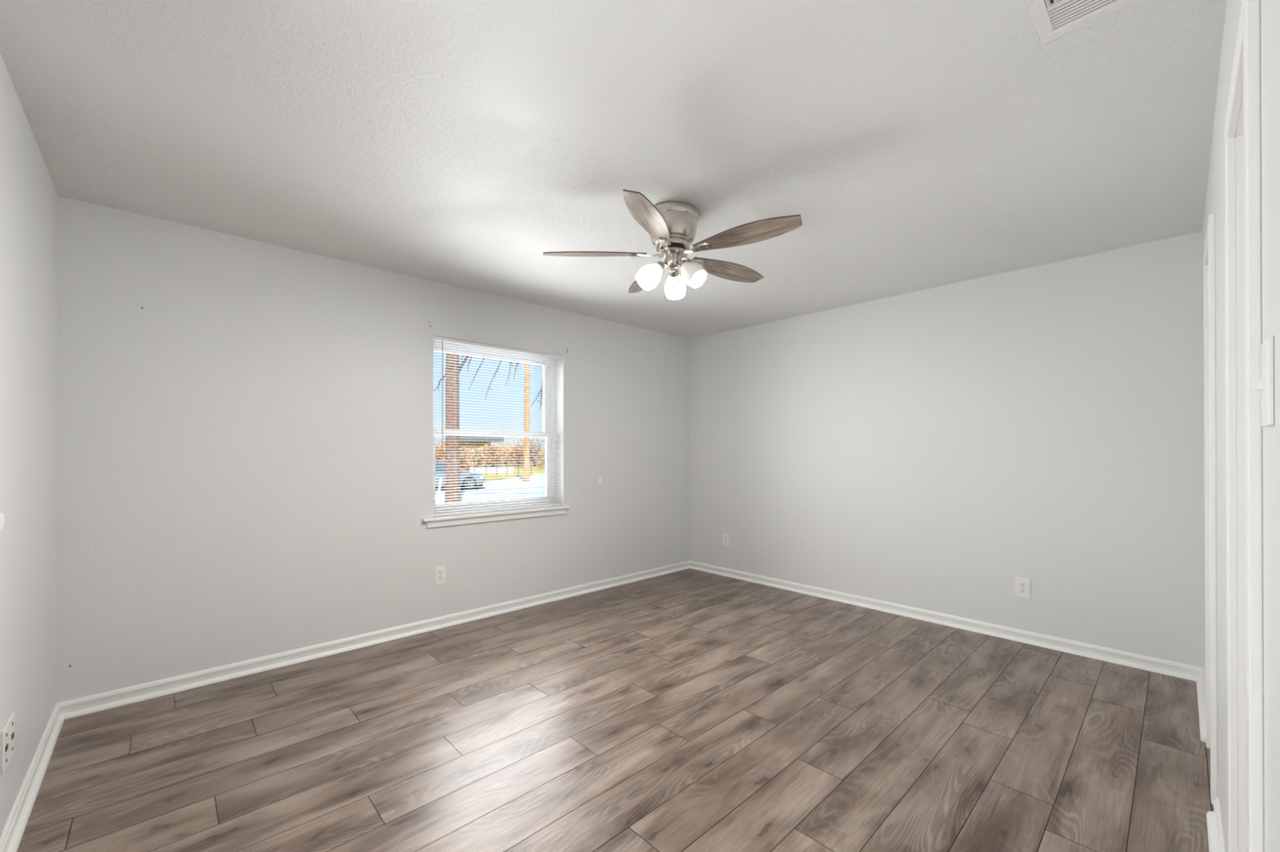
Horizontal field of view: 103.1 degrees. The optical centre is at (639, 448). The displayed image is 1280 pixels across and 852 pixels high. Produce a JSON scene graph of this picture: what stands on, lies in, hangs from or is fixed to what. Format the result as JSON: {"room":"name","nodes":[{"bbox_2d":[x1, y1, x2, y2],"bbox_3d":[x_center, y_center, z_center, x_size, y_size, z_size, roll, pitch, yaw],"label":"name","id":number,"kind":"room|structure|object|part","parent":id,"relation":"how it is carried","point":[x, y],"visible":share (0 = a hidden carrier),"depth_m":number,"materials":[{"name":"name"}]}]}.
{"room":"empty bedroom","nodes":[
{"label":"empty bedroom","id":0,"kind":"room"},
{"bbox_2d":[0,53,57,836],"bbox_3d":[-1.397,0.085,0.879,0.120,2.540,3.976,0,0,-43],"label":"wall","id":1,"kind":"structure","parent":0,"point":[28,196],"depth_m":1.82,"materials":[{"name":"paint"}]},
{"bbox_2d":[0,512,4,530],"bbox_3d":[-1.931,0.220,1.533,0.001,0.058,0.121,0,0,-43],"label":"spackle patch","id":2,"kind":"structure","parent":1,"relation":"attached to","point":[2,517],"depth_m":1.55,"materials":[{"name":"white paint"}]},
{"bbox_2d":[0,711,14,774],"bbox_3d":[-2.000,0.930,1.609,0.008,0.132,0.158,0,0,-43],"label":"wall jack plate","id":3,"kind":"object","parent":1,"relation":"attached to","point":[7,734],"visible":1,"depth_m":1.59,"materials":[{"name":"white plastic"}]},
{"bbox_2d":[0,703,64,851],"bbox_3d":[-1.854,1.220,1.468,0.029,0.074,2.486,0,0,-43],"label":"baseboard","id":4,"kind":"structure","parent":1,"relation":"attached to","point":[11,835],"depth_m":1.82,"materials":[{"name":"white paint"}]},
{"bbox_2d":[56,195,689,702],"bbox_3d":[-1.147,0.096,4.011,4.780,2.540,0.240,0,0,-43],"label":"wall","id":5,"kind":"structure","parent":0,"point":[245,451],"depth_m":2.97,"materials":[{"name":"paint"}]},
{"bbox_2d":[56,560,689,719],"bbox_3d":[-1.084,1.228,3.881,4.460,0.074,0.029,0,0,-43],"label":"baseboard","id":6,"kind":"structure","parent":5,"relation":"attached to","point":[116,698],"depth_m":3.06,"materials":[{"name":"white paint"}]},
{"bbox_2d":[434,565,445,585],"bbox_3d":[-1.411,0.897,3.589,0.079,0.125,0.008,0,0,-43],"label":"wall outlet","id":7,"kind":"object","parent":5,"relation":"attached to","point":[440,571],"visible":1,"depth_m":3.58,"materials":[{"name":"white plastic"}]},
{"bbox_2d":[422,334,569,528],"bbox_3d":[-1.124,-0.122,3.995,1.217,1.351,0.256,0,0,-43],"label":"window","id":8,"kind":"structure","parent":5,"relation":"in","point":[556,460],"depth_m":4.17,"materials":[{"name":"white plastic"}]},
{"bbox_3d":[-1.184,-0.427,4.083,1.029,0.661,0.033,0,0,-43],"label":"sash","id":9,"kind":"part","parent":8,"relation":"part of","materials":[{"name":"white plastic"}]},
{"bbox_3d":[-1.159,0.153,4.054,1.029,0.589,0.033,0,0,-43],"label":"sash","id":10,"kind":"part","parent":8,"relation":"part of","materials":[{"name":"white plastic"}]},
{"bbox_3d":[-1.102,0.498,3.969,1.217,0.022,0.191,0,0,-43],"label":"sill","id":11,"kind":"part","parent":8,"relation":"part of","materials":[{"name":"white paint"}]},
{"bbox_2d":[433,336,561,516],"bbox_3d":[-1.068,-0.156,3.959,1.093,1.275,0.045,0,0,-43],"label":"window blind","id":12,"kind":"object","parent":8,"relation":"attached to","point":[442,340],"visible":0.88,"depth_m":3.90,"materials":[{"name":"white plastic"}]},
{"bbox_3d":[-1.339,-0.146,3.696,0.001,1.242,0.001,0,0,-43],"label":"ladder cord","id":13,"kind":"part","parent":12,"relation":"part of","materials":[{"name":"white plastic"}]},
{"bbox_3d":[-1.073,0.474,3.962,1.089,0.014,0.022,0,0,-43],"label":"rail","id":14,"kind":"part","parent":12,"relation":"part of","materials":[{"name":"white plastic"}]},
{"bbox_2d":[0,0,1226,338],"bbox_3d":[-0.359,-1.257,1.958,6.556,0.150,4.316,0,0,-43],"label":"ceiling","id":15,"kind":"structure","parent":0,"point":[916,145],"depth_m":1.86,"materials":[{"name":"white paint"}]},
{"bbox_2d":[542,189,802,300],"bbox_3d":[0.203,-0.959,2.552,1.235,0.440,1.245,0,0,-43],"label":"ceiling fan","id":16,"kind":"object","parent":15,"relation":"hanging from","point":[671,227],"visible":1,"depth_m":2.45,"materials":[{"name":"brown wood"}]},
{"bbox_3d":[-0.229,-0.976,2.549,0.525,0.006,0.140,0,13,0],"label":"fan blade","id":17,"kind":"part","parent":16,"relation":"part of","materials":[{"name":"brown wood"}]},
{"bbox_3d":[0.040,-0.974,2.924,0.140,0.006,0.525,-14,4,-18],"label":"fan blade","id":18,"kind":"part","parent":16,"relation":"part of","materials":[{"name":"brown wood"}]},
{"bbox_3d":[0.044,-0.977,2.177,0.140,0.006,0.525,14,4,17],"label":"fan blade","id":19,"kind":"part","parent":16,"relation":"part of","materials":[{"name":"brown wood"}]},
{"bbox_3d":[0.044,-0.848,2.509,0.131,0.134,0.114,0,0,-43],"label":"lamp shade","id":20,"kind":"part","parent":16,"relation":"part of","materials":[{"name":"white glass"}]},
{"bbox_2d":[654,261,665,271],"bbox_3d":[0.099,-0.905,2.528,0.052,0.052,0.052,0,0,-25],"label":"socket","id":21,"kind":"object","parent":16,"relation":"attached to","point":[660,265],"depth_m":2.51,"materials":[{"name":"silver metal"}]},
{"bbox_2d":[669,269,678,277],"bbox_3d":[0.174,-0.904,2.618,0.052,0.052,0.052,0,0,15],"label":"socket","id":22,"kind":"object","parent":16,"relation":"attached to","point":[672,274],"depth_m":2.60,"materials":[{"name":"silver metal"}]},
{"bbox_3d":[0.184,-0.848,2.679,0.126,0.134,0.118,0,0,-43],"label":"lamp shade","id":23,"kind":"part","parent":16,"relation":"part of","materials":[{"name":"white glass"}]},
{"bbox_2d":[678,259,687,269],"bbox_3d":[0.216,-0.905,2.508,0.052,0.052,0.052,0,0,-43],"label":"socket","id":24,"kind":"object","parent":16,"relation":"attached to","point":[682,263],"depth_m":2.49,"materials":[{"name":"silver metal"}]},
{"bbox_3d":[0.259,-0.849,2.471,0.111,0.134,0.133,0,0,-43],"label":"lamp shade","id":25,"kind":"part","parent":16,"relation":"part of","materials":[{"name":"white glass"}]},
{"bbox_3d":[0.480,-0.975,2.783,0.525,0.006,0.140,0,-13,-36],"label":"fan blade","id":26,"kind":"part","parent":16,"relation":"part of","materials":[{"name":"brown wood"}]},
{"bbox_3d":[0.482,-0.976,2.322,0.525,0.006,0.140,0,-13,36],"label":"fan blade","id":27,"kind":"part","parent":16,"relation":"part of","materials":[{"name":"brown wood"}]},
{"bbox_2d":[1026,0,1137,44],"bbox_3d":[1.164,-1.174,1.266,0.300,0.021,0.300,0,0,-43],"label":"ceiling vent","id":28,"kind":"object","parent":15,"relation":"in","point":[1053,19],"visible":1,"depth_m":1.37,"materials":[{"name":"white metal"}]},
{"bbox_2d":[17,568,1213,851],"bbox_3d":[0.201,1.335,2.518,4.960,0.150,4.276,0,0,-43],"label":"floor","id":29,"kind":"structure","parent":0,"point":[687,710],"depth_m":2.13,"materials":[{"name":"laminate"}]},
{"bbox_2d":[689,231,1204,667],"bbox_3d":[1.965,0.096,4.047,0.200,2.540,3.976,0,0,-43],"label":"wall","id":30,"kind":"structure","parent":0,"point":[935,449],"depth_m":3.48,"materials":[{"name":"paint"}]},
{"bbox_2d":[722,533,728,546],"bbox_3d":[0.856,0.909,5.070,0.008,0.125,0.079,0,0,-43],"label":"wall outlet","id":31,"kind":"object","parent":30,"relation":"attached to","point":[725,536],"visible":1,"depth_m":5.07,"materials":[{"name":"white plastic"}]},
{"bbox_2d":[689,560,1203,681],"bbox_3d":[1.779,1.229,4.074,0.029,0.074,3.676,0,0,-43],"label":"baseboard","id":32,"kind":"structure","parent":30,"relation":"attached to","point":[1165,667],"depth_m":3.46,"materials":[{"name":"white paint"}]},
{"bbox_2d":[1015,577,1030,598],"bbox_3d":[2.503,0.912,3.322,0.008,0.125,0.079,0,0,-43],"label":"wall outlet","id":33,"kind":"object","parent":30,"relation":"attached to","point":[1022,585],"visible":1,"depth_m":3.32,"materials":[{"name":"white plastic"}]},
{"bbox_2d":[1019,588,1026,593],"bbox_3d":[2.502,0.932,3.320,0.003,0.029,0.034,0,0,-43],"label":"receptacle","id":34,"kind":"object","parent":33,"relation":"attached to","point":[1021,590],"depth_m":3.32,"materials":[{"name":"white plastic"}]},
{"bbox_2d":[1019,582,1026,587],"bbox_3d":[2.502,0.893,3.320,0.003,0.029,0.034,0,0,-43],"label":"receptacle","id":35,"kind":"object","parent":33,"relation":"attached to","point":[1021,584],"depth_m":3.32,"materials":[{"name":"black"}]},
{"bbox_2d":[1202,0,1279,851],"bbox_3d":[1.468,0.086,1.177,4.460,2.540,0.120,0,0,-43],"label":"wall","id":36,"kind":"structure","parent":0,"point":[1269,9],"depth_m":0.77,"materials":[{"name":"paint"}]},
{"bbox_2d":[1203,213,1217,804],"bbox_3d":[2.267,0.214,1.939,0.556,2.088,0.135,0,0,-43],"label":"trim","id":37,"kind":"structure","parent":36,"relation":"attached to","point":[1209,257],"depth_m":1.80,"materials":[{"name":"white paint"}]},
{"bbox_2d":[1195,667,1225,851],"bbox_3d":[1.417,1.219,1.227,4.460,0.074,0.029,0,0,-43],"label":"baseboard","id":38,"kind":"structure","parent":36,"relation":"attached to","point":[1215,829],"depth_m":1.70,"materials":[{"name":"white paint"}]},
{"bbox_2d":[1224,0,1264,851],"bbox_3d":[1.213,0.248,0.946,0.551,2.013,0.135,0,0,-43],"label":"trim","id":39,"kind":"structure","parent":36,"relation":"attached to","point":[1242,124],"depth_m":0.84,"materials":[{"name":"white paint"}]},
{"bbox_2d":[1248,336,1274,426],"bbox_3d":[0.888,-0.093,0.727,0.075,0.123,0.020,0,0,-43],"label":"light switch","id":40,"kind":"object","parent":36,"relation":"attached to","point":[1266,384],"visible":1,"depth_m":0.70,"materials":[{"name":"white plastic"}]},
{"bbox_2d":[1261,336,1274,426],"bbox_3d":[0.893,-0.093,0.723,0.075,0.123,0.006,0,0,-43],"label":"switch plate","id":41,"kind":"object","parent":40,"relation":"attached to","point":[1268,345],"depth_m":0.70,"materials":[{"name":"white plastic"}]},
{"label":"outside","id":42,"kind":"structure","parent":0,"visible":0},
{"bbox_2d":[440,457,545,482],"bbox_3d":[-16.625,2.527,90.539,180.000,0.300,145.400,0,0,-43],"label":"ground","id":43,"kind":"structure","parent":42,"point":[508,476],"depth_m":44.28,"materials":[{"name":"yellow plant"}]},
{"bbox_2d":[437,476,442,498],"bbox_3d":[-8.460,1.670,21.499,0.193,0.918,0.109,0,0,1],"label":"marker post","id":44,"kind":"object","parent":43,"relation":"on","point":[440,478],"visible":0.83,"depth_m":21.46,"materials":[{"name":"white paint"}]},
{"bbox_2d":[435,437,445,462],"bbox_3d":[-22.660,0.459,55.781,4.412,3.917,5.004,0,0,-43],"label":"shrub","id":45,"kind":"object","parent":43,"relation":"on","point":[437,454],"visible":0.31,"depth_m":55.60,"materials":[{"name":"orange plant"}]},
{"bbox_2d":[436,438,462,462],"bbox_3d":[-25.730,0.523,67.144,3.901,3.889,3.914,0,0,-10],"label":"shrub","id":46,"kind":"object","parent":43,"relation":"on","point":[440,438],"visible":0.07,"depth_m":66.78,"materials":[{"name":"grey plant"}]},
{"bbox_2d":[441,447,476,471],"bbox_3d":[-16.688,0.936,46.992,3.100,2.879,3.026,0,0,-43],"label":"shrub","id":47,"kind":"object","parent":43,"relation":"on","point":[461,462],"visible":0.45,"depth_m":46.74,"materials":[{"name":"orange plant"}]},
{"bbox_2d":[462,439,488,466],"bbox_3d":[-19.493,0.655,62.185,4.526,3.591,4.382,0,0,-26],"label":"shrub","id":48,"kind":"object","parent":43,"relation":"on","point":[477,455],"visible":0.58,"depth_m":61.68,"materials":[{"name":"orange plant"}]},
{"bbox_2d":[459,435,504,464],"bbox_3d":[-24.180,0.226,76.298,7.100,4.200,6.900,0,0,-17],"label":"house","id":49,"kind":"structure","parent":43,"relation":"on","point":[473,439],"depth_m":73.66,"materials":[{"name":"beige"}]},
{"bbox_2d":[470,466,514,473],"bbox_3d":[-13.116,1.938,45.000,3.828,0.550,0.300,0,0,0],"label":"wall","id":50,"kind":"structure","parent":43,"relation":"on","point":[500,470],"depth_m":44.85,"materials":[{"name":"white paint"}]},
{"bbox_2d":[480,441,506,466],"bbox_3d":[-15.853,0.791,55.063,2.741,3.286,3.022,0,0,-10],"label":"shrub","id":51,"kind":"object","parent":43,"relation":"on","point":[493,458],"visible":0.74,"depth_m":54.68,"materials":[{"name":"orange plant"}]},
{"bbox_2d":[474,460,531,475],"bbox_3d":[-10.687,1.577,42.001,6.089,1.250,0.067,0,0,0],"label":"wire fence","id":52,"kind":"object","parent":43,"relation":"on","point":[486,466],"visible":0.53,"depth_m":41.99,"materials":[{"name":"grey metal"}]},
{"bbox_3d":[-10.687,1.502,41.999,6.021,0.038,0.036,0,0,0],"label":"rail","id":53,"kind":"part","parent":52,"relation":"part of","materials":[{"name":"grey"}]},
{"bbox_2d":[493,436,515,466],"bbox_3d":[-17.912,0.426,67.678,4.386,4.062,5.731,0,0,-12],"label":"shrub","id":54,"kind":"object","parent":43,"relation":"on","point":[504,462],"visible":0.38,"depth_m":67.70,"materials":[{"name":"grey plant"}]},
{"bbox_2d":[506,437,531,467],"bbox_3d":[-14.285,0.549,60.105,3.343,3.682,3.461,0,0,-18],"label":"shrub","id":55,"kind":"object","parent":43,"relation":"on","point":[514,460],"visible":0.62,"depth_m":59.68,"materials":[{"name":"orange plant"}]},
{"bbox_2d":[524,363,529,481],"bbox_3d":[-7.361,-3.330,33.020,2.400,11.000,0.380,0,0,-43],"label":"utility pole","id":56,"kind":"object","parent":43,"relation":"on","point":[526,408],"visible":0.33,"depth_m":32.87,"materials":[{"name":"brown wood"}]},
{"bbox_2d":[515,437,545,466],"bbox_3d":[-13.147,0.335,63.987,4.909,4.109,4.572,0,0,-43],"label":"shrub","id":57,"kind":"object","parent":43,"relation":"on","point":[533,446],"visible":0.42,"depth_m":63.77,"materials":[{"name":"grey plant"}]},
{"bbox_2d":[532,442,545,468],"bbox_3d":[-9.740,0.526,56.012,4.112,3.754,4.203,0,0,11],"label":"shrub","id":58,"kind":"object","parent":43,"relation":"on","point":[536,442],"visible":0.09,"depth_m":55.75,"materials":[{"name":"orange plant"}]},
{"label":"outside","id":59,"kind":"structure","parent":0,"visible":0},
{"bbox_2d":[435,474,545,504],"bbox_3d":[-3.572,2.263,54.817,110.000,0.070,75.300,0,0,-43],"label":"road","id":60,"kind":"structure","parent":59,"point":[532,478],"depth_m":25.88,"materials":[{"name":"concrete"}]},
{"bbox_2d":[435,461,485,489],"bbox_3d":[-10.287,1.396,26.357,4.320,1.460,1.856,0,0,-16],"label":"parked car","id":61,"kind":"object","parent":60,"relation":"on","point":[437,465],"visible":0.38,"depth_m":25.84,"materials":[{"name":"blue metal"}]},
{"bbox_2d":[434,353,542,503],"bbox_3d":[-4.389,-3.497,20.084,13.594,11.241,10.431,0,0,22],"label":"palm tree","id":62,"kind":"object","parent":60,"relation":"on","point":[451,442],"visible":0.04,"depth_m":18.09,"materials":[{"name":"brown plant"}]}
]}

